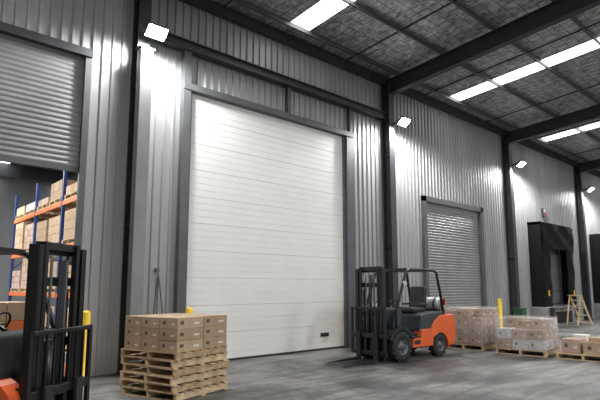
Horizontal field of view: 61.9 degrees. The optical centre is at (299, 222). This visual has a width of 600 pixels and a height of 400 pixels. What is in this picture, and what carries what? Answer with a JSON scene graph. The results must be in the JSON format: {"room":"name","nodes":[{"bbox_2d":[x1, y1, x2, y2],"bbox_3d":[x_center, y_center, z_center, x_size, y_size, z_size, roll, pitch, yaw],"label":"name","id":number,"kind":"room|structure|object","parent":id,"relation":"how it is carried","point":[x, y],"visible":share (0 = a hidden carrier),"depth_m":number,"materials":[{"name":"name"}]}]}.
{"room":"warehouse loading area","nodes":[
{"label":"warehouse loading area","id":0,"kind":"room"},
{"bbox_2d":[0,178,68,305],"bbox_3d":[-11.924,-0.649,17.892,22.200,9.200,22.180,7,-10,-41],"label":"wall","id":1,"kind":"structure","parent":0,"point":[9,188],"depth_m":28.45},
{"bbox_2d":[0,161,75,183],"bbox_3d":[-11.783,-3.922,18.310,22.000,0.100,21.980,7,-10,-41],"label":"ceiling","id":2,"kind":"structure","parent":0,"point":[0,161],"depth_m":28.29,"materials":[{"name":"metal"}]},
{"bbox_2d":[0,162,77,182],"bbox_3d":[-11.776,-3.527,18.251,22.000,0.700,18.080,7,-10,-41],"label":"beams","id":3,"kind":"structure","parent":2,"relation":"attached to","point":[9,170],"depth_m":25.73,"materials":[{"name":"metal"}]},
{"bbox_2d":[0,0,599,375],"bbox_3d":[7.521,0.030,20.246,54.000,8.460,0.160,7,-10,-41],"label":"wall","id":4,"kind":"structure","parent":0,"point":[439,154],"depth_m":12.99,"materials":[{"name":"grey metal"}]},
{"bbox_2d":[0,33,84,172],"bbox_3d":[-5.922,-2.324,8.383,4.370,2.330,0.080,7,-10,-41],"label":"door","id":5,"kind":"structure","parent":4,"relation":"in","point":[41,86],"depth_m":9.31,"materials":[{"name":"grey metal"}]},
{"bbox_2d":[0,21,93,249],"bbox_3d":[-5.861,-0.488,8.037,4.620,6.340,0.120,7,-10,-41],"label":"trim","id":6,"kind":"structure","parent":4,"relation":"attached to","point":[5,28],"depth_m":9.58,"materials":[{"name":"metal"}]},
{"bbox_2d":[153,268,162,313],"bbox_3d":[-2.946,1.772,10.341,0.219,1.667,0.170,7,-10,-41],"label":"chain","id":7,"kind":"object","parent":4,"relation":"attached to","point":[157,270],"visible":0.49,"depth_m":10.40,"materials":[{"name":"black paint"}]},
{"bbox_2d":[173,50,355,347],"bbox_3d":[-0.539,-0.206,12.763,5.650,7.000,0.175,7,-10,-41],"label":"trim","id":8,"kind":"structure","parent":4,"relation":"attached to","point":[187,88],"depth_m":12.16,"materials":[{"name":"metal"}]},
{"bbox_2d":[186,93,344,362],"bbox_3d":[-0.637,0.251,12.716,5.020,6.080,0.055,7,-10,-41],"label":"door","id":9,"kind":"structure","parent":4,"relation":"in","point":[265,226],"depth_m":12.49,"materials":[{"name":"white metal"}]},
{"bbox_2d":[150,32,386,120],"bbox_3d":[-0.276,-3.752,13.411,8.030,0.220,0.220,7,-10,-41],"label":"trim","id":10,"kind":"structure","parent":4,"relation":"attached to","point":[173,41],"depth_m":12.79,"materials":[{"name":"metal"}]},
{"bbox_2d":[427,202,481,309],"bbox_3d":[5.643,1.707,18.250,3.690,4.620,0.060,7,-10,-41],"label":"door","id":11,"kind":"structure","parent":4,"relation":"in","point":[453,233],"depth_m":18.31,"materials":[{"name":"grey metal"}]},
{"bbox_2d":[421,195,487,307],"bbox_3d":[5.698,1.610,18.201,4.050,4.800,0.115,7,-10,-41],"label":"trim","id":12,"kind":"structure","parent":4,"relation":"attached to","point":[424,199],"depth_m":18.15,"materials":[{"name":"metal"}]},
{"bbox_2d":[541,208,545,216],"bbox_3d":[11.577,-0.489,23.773,0.220,0.400,0.120,7,-10,-41],"label":"signal light","id":13,"kind":"object","parent":4,"relation":"attached to","point":[543,214],"visible":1,"depth_m":23.71,"materials":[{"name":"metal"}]},
{"bbox_2d":[527,221,576,306],"bbox_3d":[11.834,1.945,23.303,3.600,3.750,0.690,7,-10,-41],"label":"shelter","id":14,"kind":"object","parent":4,"relation":"attached to","point":[545,240],"visible":0.98,"depth_m":22.52,"materials":[{"name":"black plastic"}]},
{"bbox_2d":[589,234,599,302],"bbox_3d":[17.607,2.612,28.431,3.600,3.750,0.690,7,-10,-41],"label":"shelter","id":15,"kind":"object","parent":4,"relation":"attached to","point":[594,238],"visible":1,"depth_m":27.35,"materials":[{"name":"black plastic"}]},
{"bbox_2d":[82,319,599,399],"bbox_3d":[14.813,3.275,11.614,54.400,0.200,22.020,7,-10,-41],"label":"floor","id":16,"kind":"structure","parent":0,"point":[459,374],"depth_m":9.40,"materials":[{"name":"concrete"}]},
{"bbox_2d":[0,241,92,399],"bbox_3d":[-3.394,1.316,5.569,3.900,2.154,1.195,-1,-8,10],"label":"forklift","id":17,"kind":"object","parent":16,"relation":"on","point":[33,366],"visible":1,"depth_m":5.33,"materials":[{"name":"black metal"}]},
{"bbox_2d":[83,310,90,375],"bbox_3d":[-3.840,2.191,8.905,0.257,1.250,0.257,7,-10,-41],"label":"bollard","id":18,"kind":"object","parent":16,"relation":"on","point":[86,314],"visible":0.43,"depth_m":8.88,"materials":[{"name":"yellow metal"}]},
{"bbox_2d":[115,0,151,374],"bbox_3d":[-3.349,-1.137,10.221,0.360,8.190,0.350,7,-10,-41],"label":"steel column","id":19,"kind":"structure","parent":16,"relation":"on","point":[142,8],"depth_m":10.34,"materials":[{"name":"metal"}]},
{"bbox_2d":[142,21,168,41],"bbox_3d":[-3.029,-3.937,10.375,0.488,0.246,0.477,7,-10,-41],"label":"light","id":20,"kind":"object","parent":19,"relation":"attached to","point":[155,31],"visible":1,"depth_m":10.25,"materials":[{"name":"metal"}]},
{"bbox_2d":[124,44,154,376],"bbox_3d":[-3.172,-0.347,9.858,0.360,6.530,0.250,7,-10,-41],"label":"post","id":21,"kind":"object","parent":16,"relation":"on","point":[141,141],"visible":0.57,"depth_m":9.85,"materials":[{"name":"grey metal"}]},
{"bbox_2d":[119,345,229,399],"bbox_3d":[-2.017,2.364,8.094,1.278,0.698,1.257,-4,-9,31],"label":"pallet stack","id":22,"kind":"object","parent":16,"relation":"on","point":[176,373],"visible":0.93,"depth_m":7.73,"materials":[{"name":"beige wood"}]},
{"bbox_2d":[124,313,226,352],"bbox_3d":[-2.011,1.766,8.180,1.155,0.508,1.160,-4,-9,31],"label":"cartons","id":23,"kind":"object","parent":22,"relation":"on","point":[169,332],"visible":1,"depth_m":7.76,"materials":[{"name":"cardboard"}]},
{"bbox_2d":[185,307,192,312],"bbox_3d":[-2.290,2.370,10.281,0.257,1.250,0.257,7,-10,-41],"label":"bollard","id":24,"kind":"object","parent":16,"relation":"on","point":[189,309],"visible":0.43,"depth_m":10.29,"materials":[{"name":"yellow metal"}]},
{"bbox_2d":[323,266,455,365],"bbox_3d":[2.193,2.152,12.002,3.900,2.154,1.195,6,-10,-39],"label":"forklift","id":25,"kind":"object","parent":16,"relation":"on","point":[397,332],"visible":1,"depth_m":11.72,"materials":[{"name":"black metal"}]},
{"bbox_2d":[381,83,398,307],"bbox_3d":[2.856,-0.420,15.732,0.360,8.190,0.350,7,-10,-41],"label":"steel column","id":26,"kind":"structure","parent":16,"relation":"on","point":[387,103],"depth_m":15.77,"materials":[{"name":"metal"}]},
{"bbox_2d":[394,116,410,126],"bbox_3d":[3.213,-3.217,15.919,0.488,0.246,0.477,7,-10,-41],"label":"light","id":27,"kind":"object","parent":26,"relation":"attached to","point":[403,121],"visible":1,"depth_m":15.78,"materials":[{"name":"metal"}]},
{"bbox_2d":[383,0,599,172],"bbox_3d":[13.062,-5.797,11.062,41.320,2.016,21.832,7,-10,-41],"label":"rafters","id":28,"kind":"object","parent":26,"relation":"on","point":[555,12],"depth_m":14.36,"materials":[{"name":"black metal"}]},
{"bbox_2d":[444,307,498,350],"bbox_3d":[4.827,2.920,14.062,1.172,1.136,1.172,-7,-10,44],"label":"load","id":29,"kind":"object","parent":16,"relation":"on","point":[474,327],"visible":0.89,"depth_m":13.66,"materials":[{"name":"cardboard"}]},
{"bbox_2d":[497,298,502,327],"bbox_3d":[7.695,3.532,19.217,0.257,1.250,0.257,7,-10,-41],"label":"bollard","id":30,"kind":"object","parent":16,"relation":"on","point":[499,301],"visible":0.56,"depth_m":19.17,"materials":[{"name":"yellow metal"}]},
{"bbox_2d":[501,135,520,316],"bbox_3d":[8.964,0.285,21.157,0.360,8.190,0.350,7,-10,-41],"label":"steel column","id":31,"kind":"structure","parent":16,"relation":"on","point":[506,149],"depth_m":21.18,"materials":[{"name":"metal"}]},
{"bbox_2d":[513,160,525,167],"bbox_3d":[9.321,-2.511,21.345,0.488,0.246,0.477,7,-10,-41],"label":"light","id":32,"kind":"object","parent":31,"relation":"attached to","point":[520,163],"visible":1,"depth_m":21.19,"materials":[{"name":"metal"}]},
{"bbox_2d":[512,308,526,316],"bbox_3d":[8.775,3.829,20.003,0.440,0.857,0.497,7,-10,-41],"label":"waste bin","id":33,"kind":"object","parent":16,"relation":"on","point":[518,312],"visible":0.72,"depth_m":19.86,"materials":[{"name":"green plastic"}]},
{"bbox_2d":[495,317,560,357],"bbox_3d":[5.844,2.868,12.849,1.222,0.925,1.221,-7,-10,42],"label":"load","id":34,"kind":"object","parent":16,"relation":"on","point":[523,334],"visible":1,"depth_m":12.51,"materials":[{"name":"beige"}]},
{"bbox_2d":[531,305,578,324],"bbox_3d":[11.867,4.231,22.968,3.800,0.830,0.790,7,-10,-41],"label":"dock","id":35,"kind":"object","parent":16,"relation":"on","point":[559,312],"visible":0.6,"depth_m":22.34,"materials":[{"name":"concrete"}]},
{"bbox_2d":[556,334,599,362],"bbox_3d":[6.864,2.941,11.841,1.165,0.520,1.165,7,-10,-44],"label":"load","id":36,"kind":"object","parent":16,"relation":"on","point":[588,347],"visible":1,"depth_m":11.65,"materials":[{"name":"cardboard"}]},
{"bbox_2d":[566,295,592,325],"bbox_3d":[12.361,3.865,22.170,0.990,1.330,0.570,3,-8,-24],"label":"step ladder","id":37,"kind":"object","parent":16,"relation":"on","point":[578,314],"visible":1,"depth_m":22.04,"materials":[{"name":"beige wood"}]},
{"bbox_2d":[574,166,593,319],"bbox_3d":[15.072,0.990,26.583,0.360,8.190,0.350,7,-10,-41],"label":"steel column","id":38,"kind":"structure","parent":16,"relation":"on","point":[586,289],"depth_m":26.58,"materials":[{"name":"metal"}]},
{"bbox_2d":[583,186,593,191],"bbox_3d":[15.429,-1.806,26.770,0.488,0.246,0.477,7,-10,-41],"label":"light","id":39,"kind":"object","parent":38,"relation":"attached to","point":[590,188],"visible":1,"depth_m":26.62,"materials":[{"name":"metal"}]},
{"bbox_2d":[594,303,599,318],"bbox_3d":[17.640,4.898,28.096,3.800,0.830,0.790,7,-10,-41],"label":"dock","id":40,"kind":"object","parent":16,"relation":"on","point":[596,305],"visible":0.96,"depth_m":27.02,"materials":[{"name":"concrete"}]},
{"bbox_2d":[179,0,599,176],"bbox_3d":[14.871,-5.838,12.734,54.000,1.762,21.851,7,-10,-41],"label":"ceiling purlins","id":41,"kind":"structure","parent":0,"point":[211,7],"depth_m":14.75,"materials":[{"name":"black metal"}]},
{"bbox_2d":[211,0,599,171],"bbox_3d":[14.813,-5.997,12.819,54.000,1.596,22.020,7,-10,-41],"label":"ceiling","id":42,"kind":"structure","parent":0,"point":[576,57],"depth_m":14.75,"materials":[{"name":"metal"}]},
{"bbox_3d":[-11.783,4.011,17.279,22.000,0.200,21.980,7,-10,-41],"label":"floor","id":43,"kind":"structure","parent":0,"visible":0},
{"bbox_2d":[0,301,24,330],"bbox_3d":[-6.870,2.468,11.344,1.100,1.330,1.100,-7,-10,42],"label":"packaged goods","id":44,"kind":"object","parent":43,"relation":"on","point":[16,308],"visible":0.23,"depth_m":11.16,"materials":[{"name":"cardboard"}]},
{"bbox_2d":[8,171,77,352],"bbox_3d":[-7.183,1.118,15.197,1.110,5.000,8.330,7,-10,-41],"label":"rack","id":45,"kind":"object","parent":43,"relation":"on","point":[55,214],"visible":0.27,"depth_m":15.27,"materials":[{"name":"blue"}]}
]}

